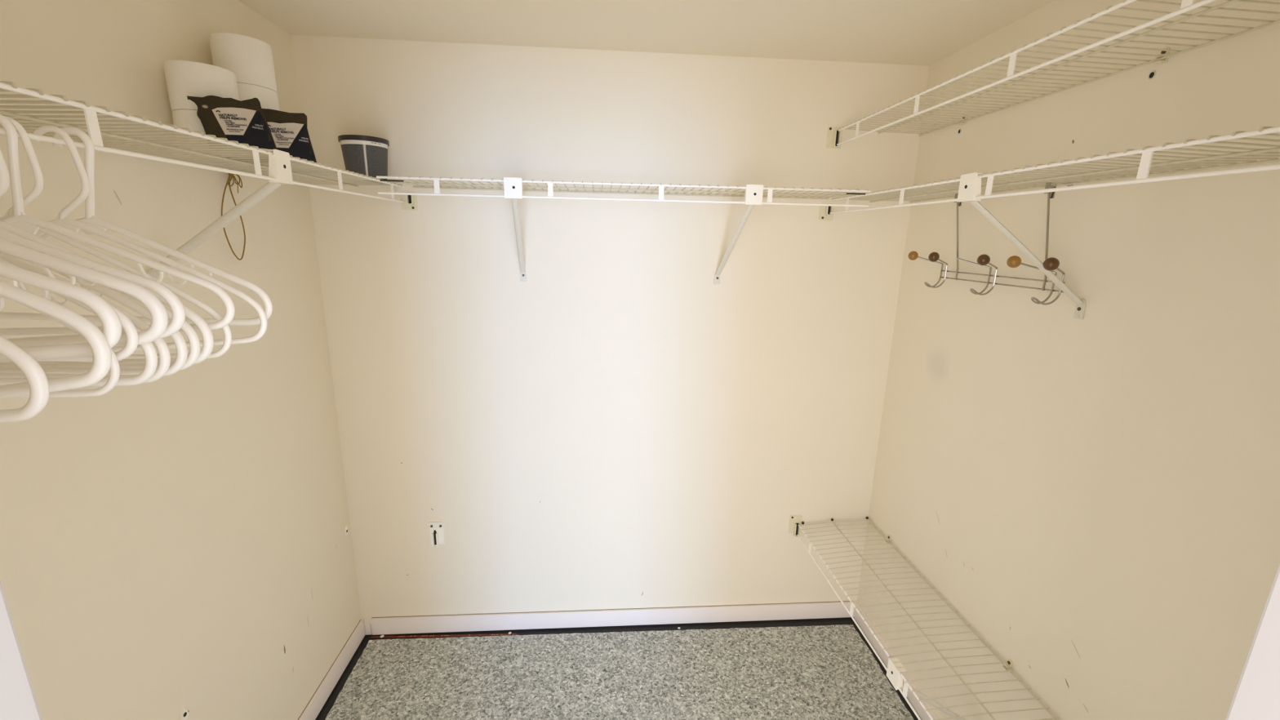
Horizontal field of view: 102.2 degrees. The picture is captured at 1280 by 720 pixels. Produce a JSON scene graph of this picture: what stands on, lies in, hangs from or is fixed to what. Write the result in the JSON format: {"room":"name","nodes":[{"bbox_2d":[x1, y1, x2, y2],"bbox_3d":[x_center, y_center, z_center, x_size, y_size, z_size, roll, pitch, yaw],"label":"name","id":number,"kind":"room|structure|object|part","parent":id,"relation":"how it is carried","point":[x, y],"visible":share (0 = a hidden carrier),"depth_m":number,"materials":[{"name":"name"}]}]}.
{"room":"walk-in closet","nodes":[
{"label":"walk-in closet","id":0,"kind":"room"},
{"bbox_2d":[0,0,361,719],"bbox_3d":[-1.209,0.261,1.128,0.101,2.590,1.917,0,13,-4],"label":"wall","id":1,"kind":"structure","parent":0,"point":[168,544],"depth_m":1.29,"materials":[{"name":"beige paint"}]},
{"bbox_2d":[179,706,189,719],"bbox_3d":[-1.173,0.911,1.333,0.006,0.040,0.025,0,13,-4],"label":"clip","id":2,"kind":"object","parent":1,"relation":"attached to","point":[184,715],"visible":1,"depth_m":1.33,"materials":[{"name":"white plastic"}]},
{"bbox_2d":[0,80,417,277],"bbox_3d":[-0.962,-0.286,1.069,0.381,0.342,1.813,0,13,-4],"label":"wire shelf","id":3,"kind":"object","parent":1,"relation":"attached to","point":[279,167],"visible":0.94,"depth_m":1.07,"materials":[{"name":"white metal"}]},
{"bbox_2d":[0,335,49,422],"bbox_3d":[-0.793,-0.092,0.434,0.488,0.318,0.012,0,13,-4],"label":"clothes hanger","id":4,"kind":"object","parent":3,"relation":"hanging from","point":[39,388],"visible":1,"depth_m":0.48,"materials":[{"name":"white plastic"}]},
{"bbox_2d":[0,280,111,398],"bbox_3d":[-0.766,-0.088,0.473,0.486,0.342,0.012,0,13,-4],"label":"clothes hanger","id":5,"kind":"object","parent":3,"relation":"hanging from","point":[100,346],"visible":0.92,"depth_m":0.50,"materials":[{"name":"white plastic"}]},
{"bbox_2d":[0,297,119,397],"bbox_3d":[-0.802,-0.112,0.511,0.484,0.313,0.007,0,13,-4],"label":"clothes hanger","id":6,"kind":"object","parent":3,"relation":"hanging from","point":[114,371],"visible":0.52,"depth_m":0.56,"materials":[{"name":"white plastic"}]},
{"bbox_2d":[0,261,121,362],"bbox_3d":[-0.764,-0.120,0.486,0.475,0.290,0.013,0,13,-4],"label":"clothes hanger","id":7,"kind":"object","parent":3,"relation":"hanging from","point":[109,318],"visible":0.74,"depth_m":0.52,"materials":[{"name":"white plastic"}]},
{"bbox_2d":[0,259,138,362],"bbox_3d":[-0.788,-0.135,0.526,0.472,0.281,0.009,0,13,-4],"label":"clothes hanger","id":8,"kind":"object","parent":3,"relation":"hanging from","point":[132,336],"visible":0.41,"depth_m":0.57,"materials":[{"name":"white plastic"}]},
{"bbox_2d":[0,257,157,386],"bbox_3d":[-0.805,-0.123,0.557,0.486,0.316,0.010,0,13,-4],"label":"clothes hanger","id":9,"kind":"object","parent":3,"relation":"hanging from","point":[150,353],"visible":0.45,"depth_m":0.60,"materials":[{"name":"white plastic"}]},
{"bbox_2d":[0,238,168,347],"bbox_3d":[-0.768,-0.134,0.543,0.475,0.290,0.013,0,13,-4],"label":"clothes hanger","id":10,"kind":"object","parent":3,"relation":"hanging from","point":[159,317],"visible":0.79,"depth_m":0.57,"materials":[{"name":"white plastic"}]},
{"bbox_2d":[0,252,170,382],"bbox_3d":[-0.814,-0.127,0.583,0.486,0.319,0.010,0,13,-4],"label":"clothes hanger","id":11,"kind":"object","parent":3,"relation":"hanging from","point":[162,348],"visible":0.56,"depth_m":0.62,"materials":[{"name":"white plastic"}]},
{"bbox_2d":[0,230,185,340],"bbox_3d":[-0.769,-0.140,0.568,0.473,0.290,0.011,0,13,-4],"label":"clothes hanger","id":12,"kind":"object","parent":3,"relation":"hanging from","point":[178,318],"visible":0.62,"depth_m":0.59,"materials":[{"name":"white plastic"}]},
{"bbox_2d":[0,268,187,375],"bbox_3d":[-0.811,-0.134,0.604,0.486,0.317,0.010,0,13,-4],"label":"clothes hanger","id":13,"kind":"object","parent":3,"relation":"hanging from","point":[178,339],"visible":0.36,"depth_m":0.64,"materials":[{"name":"white plastic"}]},
{"bbox_2d":[0,226,200,369],"bbox_3d":[-0.809,-0.138,0.620,0.486,0.316,0.010,0,13,-4],"label":"clothes hanger","id":14,"kind":"object","parent":3,"relation":"hanging from","point":[193,340],"visible":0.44,"depth_m":0.66,"materials":[{"name":"white plastic"}]},
{"bbox_2d":[0,149,213,364],"bbox_3d":[-0.804,-0.139,0.637,0.487,0.320,0.010,0,13,-4],"label":"clothes hanger","id":15,"kind":"object","parent":3,"relation":"hanging from","point":[206,331],"visible":0.48,"depth_m":0.67,"materials":[{"name":"white plastic"}]},
{"bbox_3d":[-0.805,-0.081,0.650,0.487,0.201,0.010,0,13,-4],"label":"frame","id":16,"kind":"part","parent":15,"relation":"part of","materials":[{"name":"white plastic"}]},
{"bbox_2d":[0,115,231,361],"bbox_3d":[-0.811,-0.150,0.677,0.484,0.315,0.008,0,13,-4],"label":"clothes hanger","id":17,"kind":"object","parent":3,"relation":"hanging from","point":[36,192],"visible":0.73,"depth_m":0.68,"materials":[{"name":"white plastic"}]},
{"bbox_3d":[-0.812,-0.092,0.691,0.484,0.195,0.008,0,13,-4],"label":"frame","id":18,"kind":"part","parent":17,"relation":"part of","materials":[{"name":"white plastic"}]},
{"bbox_2d":[0,114,235,335],"bbox_3d":[-0.785,-0.167,0.661,0.472,0.281,0.010,0,13,-4],"label":"clothes hanger","id":19,"kind":"object","parent":3,"relation":"hanging from","point":[20,219],"visible":0.84,"depth_m":0.67,"materials":[{"name":"white plastic"}]},
{"bbox_3d":[-0.786,-0.107,0.675,0.472,0.160,0.010,0,13,-4],"label":"frame","id":20,"kind":"part","parent":19,"relation":"part of","materials":[{"name":"white plastic"}]},
{"bbox_2d":[0,126,272,325],"bbox_3d":[-0.804,-0.191,0.757,0.473,0.281,0.010,0,13,-4],"label":"clothes hanger","id":21,"kind":"object","parent":3,"relation":"hanging from","point":[90,219],"visible":0.59,"depth_m":0.77,"materials":[{"name":"white plastic"}]},
{"bbox_3d":[-0.805,-0.132,0.771,0.473,0.159,0.010,0,13,-4],"label":"frame","id":22,"kind":"part","parent":21,"relation":"part of","materials":[{"name":"white plastic"}]},
{"bbox_2d":[32,125,267,351],"bbox_3d":[-0.800,-0.158,0.736,0.484,0.327,0.008,0,13,-4],"label":"clothes hanger","id":23,"kind":"object","parent":3,"relation":"hanging from","point":[62,220],"visible":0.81,"depth_m":0.73,"materials":[{"name":"white plastic"}]},
{"bbox_3d":[-0.802,-0.099,0.750,0.484,0.207,0.008,0,13,-4],"label":"frame","id":24,"kind":"part","parent":23,"relation":"part of","materials":[{"name":"white plastic"}]},
{"bbox_3d":[-0.971,-0.430,1.026,0.005,0.006,1.797,0,13,-4],"label":"rod","id":25,"kind":"part","parent":3,"relation":"part of","materials":[{"name":"white metal"}]},
{"bbox_2d":[172,109,208,148],"bbox_3d":[-1.085,-0.561,1.308,0.138,0.106,0.138,0,13,-4],"label":"toilet roll","id":26,"kind":"object","parent":3,"relation":"on","point":[185,118],"visible":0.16,"depth_m":1.24,"materials":[{"name":"white paper"}]},
{"bbox_2d":[163,60,239,111],"bbox_3d":[-1.083,-0.664,1.284,0.138,0.106,0.138,0,13,-4],"label":"toilet roll","id":27,"kind":"object","parent":26,"relation":"on","point":[184,78],"visible":0.63,"depth_m":1.23,"materials":[{"name":"white paper"}]},
{"bbox_3d":[-0.815,-0.433,1.037,0.007,0.007,1.797,0,13,-4],"label":"rail","id":28,"kind":"part","parent":3,"relation":"part of","materials":[{"name":"white plastic"}]},
{"bbox_3d":[-0.816,-0.380,1.050,0.007,0.007,1.797,0,13,-4],"label":"lip rail","id":29,"kind":"part","parent":3,"relation":"part of","materials":[{"name":"white plastic"}]},
{"bbox_2d":[186,95,276,151],"bbox_3d":[-0.971,-0.562,1.236,0.163,0.143,0.042,-7,16,-32],"label":"pouch","id":30,"kind":"object","parent":3,"relation":"on","point":[243,122],"visible":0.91,"depth_m":1.23,"materials":[{"name":"black plastic"}]},
{"bbox_3d":[-0.943,-0.551,1.247,0.094,0.104,0.027,-10,17,-40],"label":"printed panel","id":31,"kind":"part","parent":30,"relation":"part of","materials":[{"name":"black plastic"}]},
{"bbox_2d":[221,168,245,260],"bbox_3d":[-1.167,-0.417,1.489,0.013,0.253,0.112,0,13,-6],"label":"twine","id":32,"kind":"object","parent":3,"relation":"hanging from","point":[230,175],"visible":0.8,"depth_m":1.48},
{"bbox_2d":[262,108,316,162],"bbox_3d":[-0.977,-0.611,1.427,0.135,0.149,0.037,-8,16,-33],"label":"pouch","id":33,"kind":"object","parent":3,"relation":"on","point":[289,131],"visible":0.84,"depth_m":1.43,"materials":[{"name":"black plastic"}]},
{"bbox_3d":[-0.959,-0.599,1.429,0.096,0.112,0.020,-12,19,-44],"label":"printed panel","id":34,"kind":"part","parent":33,"relation":"part of","materials":[{"name":"black"}]},
{"bbox_2d":[337,134,389,181],"bbox_3d":[-0.948,-0.690,1.787,0.155,0.140,0.155,0,13,-4],"label":"plastic tub","id":35,"kind":"object","parent":3,"relation":"on","point":[366,155],"visible":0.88,"depth_m":1.73,"materials":[{"name":"grey plastic"}]},
{"bbox_3d":[-0.947,-0.750,1.773,0.155,0.016,0.155,0,13,-4],"label":"lid","id":36,"kind":"part","parent":35,"relation":"part of","materials":[{"name":"grey plastic"}]},
{"bbox_3d":[-1.100,-0.602,1.481,0.138,0.106,0.138,0,13,-4],"label":"toilet roll","id":37,"kind":"object","parent":3,"relation":"on","visible":0},
{"bbox_2d":[236,82,279,111],"bbox_3d":[-1.098,-0.706,1.456,0.138,0.106,0.138,0,13,-4],"label":"toilet roll","id":38,"kind":"object","parent":37,"relation":"on","point":[268,98],"visible":0.3,"depth_m":1.42,"materials":[{"name":"white paper"}]},
{"bbox_2d":[208,32,276,92],"bbox_3d":[-1.096,-0.815,1.430,0.138,0.118,0.138,0,13,-4],"label":"toilet roll","id":39,"kind":"object","parent":38,"relation":"on","point":[251,60],"visible":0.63,"depth_m":1.38,"materials":[{"name":"white paper"}]},
{"bbox_2d":[298,618,364,719],"bbox_3d":[-1.181,1.413,1.454,0.012,0.082,1.813,0,13,-4],"label":"baseboard","id":40,"kind":"structure","parent":1,"relation":"attached to","point":[324,691],"depth_m":2.06,"materials":[{"name":"white paint"}]},
{"bbox_2d":[344,526,348,536],"bbox_3d":[-1.239,0.720,2.183,0.006,0.040,0.025,0,13,-4],"label":"clip","id":41,"kind":"object","parent":1,"relation":"attached to","point":[346,531],"visible":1,"depth_m":2.18,"materials":[{"name":"white plastic"}]},
{"bbox_2d":[290,35,928,635],"bbox_3d":[-0.081,0.030,2.198,2.513,2.590,0.101,0,13,-4],"label":"wall","id":42,"kind":"structure","parent":0,"point":[616,425],"depth_m":2.10,"materials":[{"name":"beige paint"}]},
{"bbox_2d":[364,619,371,634],"bbox_3d":[-1.231,1.207,2.336,0.024,0.075,0.007,0,13,-4],"label":"trim","id":43,"kind":"structure","parent":42,"relation":"attached to","point":[367,625],"depth_m":2.33,"materials":[{"name":"white paint"}]},
{"bbox_2d":[428,521,444,546],"bbox_3d":[-0.886,0.758,2.250,0.058,0.110,0.017,0,13,-4],"label":"shelf bracket","id":44,"kind":"object","parent":42,"relation":"attached to","point":[436,529],"visible":1,"depth_m":2.25,"materials":[{"name":"white plastic"}]},
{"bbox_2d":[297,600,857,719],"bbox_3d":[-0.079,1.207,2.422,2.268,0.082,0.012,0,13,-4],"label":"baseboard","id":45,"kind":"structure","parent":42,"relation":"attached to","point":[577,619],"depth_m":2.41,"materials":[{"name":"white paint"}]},
{"bbox_2d":[376,175,871,284],"bbox_3d":[-0.039,-0.440,1.859,1.590,0.354,0.345,0,13,-4],"label":"wire shelf","id":46,"kind":"object","parent":42,"relation":"attached to","point":[513,187],"visible":1,"depth_m":1.71,"materials":[{"name":"white metal"}]},
{"bbox_3d":[-0.777,-0.561,1.617,0.070,0.004,0.004,0,13,-4],"label":"joiner rod","id":47,"kind":"part","parent":46,"relation":"part of","materials":[{"name":"black"}]},
{"bbox_3d":[-0.048,-0.639,1.977,1.590,0.006,0.005,0,13,-4],"label":"rod","id":48,"kind":"part","parent":46,"relation":"part of","materials":[{"name":"white metal"}]},
{"bbox_3d":[-0.036,-0.599,1.816,1.590,0.006,0.005,0,13,-4],"label":"rod","id":49,"kind":"part","parent":46,"relation":"part of","materials":[{"name":"white metal"}]},
{"bbox_3d":[-0.025,-0.520,1.674,1.590,0.007,0.007,0,13,-4],"label":"lip rail","id":50,"kind":"part","parent":46,"relation":"part of","materials":[{"name":"white plastic"}]},
{"bbox_3d":[-0.024,-0.565,1.663,1.590,0.007,0.007,0,13,-4],"label":"rail","id":51,"kind":"part","parent":46,"relation":"part of","materials":[{"name":"white plastic"}]},
{"bbox_3d":[0.724,-0.557,1.733,0.065,0.004,0.004,0,13,-4],"label":"joiner rod","id":52,"kind":"part","parent":46,"relation":"part of","materials":[{"name":"black"}]},
{"bbox_2d":[315,617,921,719],"bbox_3d":[-0.033,1.497,1.513,2.513,0.054,1.957,0,13,-4],"label":"floor","id":53,"kind":"structure","parent":0,"point":[824,668],"depth_m":2.15,"materials":[{"name":"grey carpet"}]},
{"bbox_2d":[370,633,516,638],"bbox_3d":[-0.889,1.255,2.350,0.652,0.003,0.012,0,13,-3],"label":"strip","id":54,"kind":"object","parent":53,"relation":"on","point":[491,634],"visible":1,"depth_m":2.35,"materials":[{"name":"brown"}]},
{"bbox_2d":[238,0,1055,66],"bbox_3d":[0.015,-0.947,0.974,2.513,0.080,2.037,0,13,-4],"label":"ceiling","id":55,"kind":"structure","parent":0,"point":[926,33],"depth_m":1.63,"materials":[{"name":"beige paint"}]},
{"bbox_2d":[857,0,1279,719],"bbox_3d":[1.196,0.267,1.313,0.101,2.590,1.917,0,13,-4],"label":"wall","id":56,"kind":"structure","parent":0,"point":[1096,496],"depth_m":1.31,"materials":[{"name":"beige paint"}]},
{"bbox_2d":[853,602,939,719],"bbox_3d":[1.113,1.420,1.627,0.012,0.082,1.805,0,13,-4],"label":"baseboard","id":57,"kind":"structure","parent":56,"relation":"attached to","point":[920,710],"depth_m":2.23,"materials":[{"name":"white paint"}]},
{"bbox_2d":[788,515,1059,719],"bbox_3d":[0.938,1.088,1.543,0.374,0.346,1.813,0,13,-4],"label":"wire shelf","id":58,"kind":"object","parent":56,"relation":"attached to","point":[894,673],"visible":1,"depth_m":1.69,"materials":[{"name":"white metal"}]},
{"bbox_3d":[0.793,1.014,1.506,0.007,0.007,1.797,0,13,-4],"label":"lip rail","id":59,"kind":"part","parent":58,"relation":"part of","materials":[{"name":"white plastic"}]},
{"bbox_3d":[0.794,0.965,1.494,0.007,0.007,1.797,0,13,-4],"label":"rail","id":60,"kind":"part","parent":58,"relation":"part of","materials":[{"name":"white plastic"}]},
{"bbox_3d":[0.951,0.949,1.503,0.005,0.006,1.797,0,13,-4],"label":"rod","id":61,"kind":"part","parent":58,"relation":"part of","materials":[{"name":"white metal"}]},
{"bbox_3d":[1.117,0.944,1.514,0.005,0.006,1.797,0,13,-4],"label":"rod","id":62,"kind":"part","parent":58,"relation":"part of","materials":[{"name":"white metal"}]},
{"bbox_2d":[818,126,1279,319],"bbox_3d":[0.966,-0.262,1.223,0.375,0.352,1.813,0,13,-4],"label":"wire shelf","id":63,"kind":"object","parent":56,"relation":"attached to","point":[971,188],"visible":0.9,"depth_m":1.14,"materials":[{"name":"white metal"}]},
{"bbox_2d":[907,182,1073,305],"bbox_3d":[1.057,-0.361,1.573,0.125,0.325,0.622,0,13,-4],"label":"hook rack","id":64,"kind":"object","parent":63,"relation":"hanging from","point":[1051,264],"visible":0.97,"depth_m":1.51,"materials":[{"name":"silver metal"}]},
{"bbox_3d":[0.822,-0.375,1.176,0.007,0.007,1.797,0,13,-4],"label":"lip rail","id":65,"kind":"part","parent":63,"relation":"part of","materials":[{"name":"white plastic"}]},
{"bbox_3d":[0.823,-0.423,1.165,0.007,0.007,1.797,0,13,-4],"label":"rail","id":66,"kind":"part","parent":63,"relation":"part of","materials":[{"name":"white plastic"}]},
{"bbox_3d":[0.980,-0.419,1.178,0.005,0.006,1.797,0,13,-4],"label":"rod","id":67,"kind":"part","parent":63,"relation":"part of","materials":[{"name":"white metal"}]},
{"bbox_3d":[1.145,-0.423,1.190,0.005,0.006,1.797,0,13,-4],"label":"rod","id":68,"kind":"part","parent":63,"relation":"part of","materials":[{"name":"white metal"}]},
{"bbox_2d":[826,0,1279,148],"bbox_3d":[0.976,-0.649,1.131,0.373,0.077,1.813,0,13,-4],"label":"wire shelf","id":69,"kind":"object","parent":56,"relation":"attached to","point":[834,135],"visible":1,"depth_m":1.18,"materials":[{"name":"white metal"}]},
{"bbox_3d":[0.828,-0.671,1.106,0.007,0.007,1.797,0,13,-4],"label":"rail","id":70,"kind":"part","parent":69,"relation":"part of","materials":[{"name":"white plastic"}]},
{"bbox_3d":[1.150,-0.663,1.133,0.005,0.006,1.797,0,13,-4],"label":"rod","id":71,"kind":"part","parent":69,"relation":"part of","materials":[{"name":"white metal"}]},
{"bbox_3d":[0.061,0.476,0.332,2.513,2.590,0.115,0,13,-4],"label":"wall","id":72,"kind":"structure","parent":0,"visible":0},
{"bbox_2d":[0,581,42,719],"bbox_3d":[-0.357,0.694,0.352,0.018,2.040,0.117,0,13,-4],"label":"trim","id":73,"kind":"structure","parent":72,"relation":"attached to","point":[18,701],"depth_m":0.28,"materials":[{"name":"beige paint"}]},
{"bbox_2d":[1225,564,1279,719],"bbox_3d":[0.419,0.696,0.412,0.018,2.040,0.117,0,13,-4],"label":"trim","id":74,"kind":"structure","parent":72,"relation":"attached to","point":[1256,696],"depth_m":0.34,"materials":[{"name":"white paint"}]}
]}

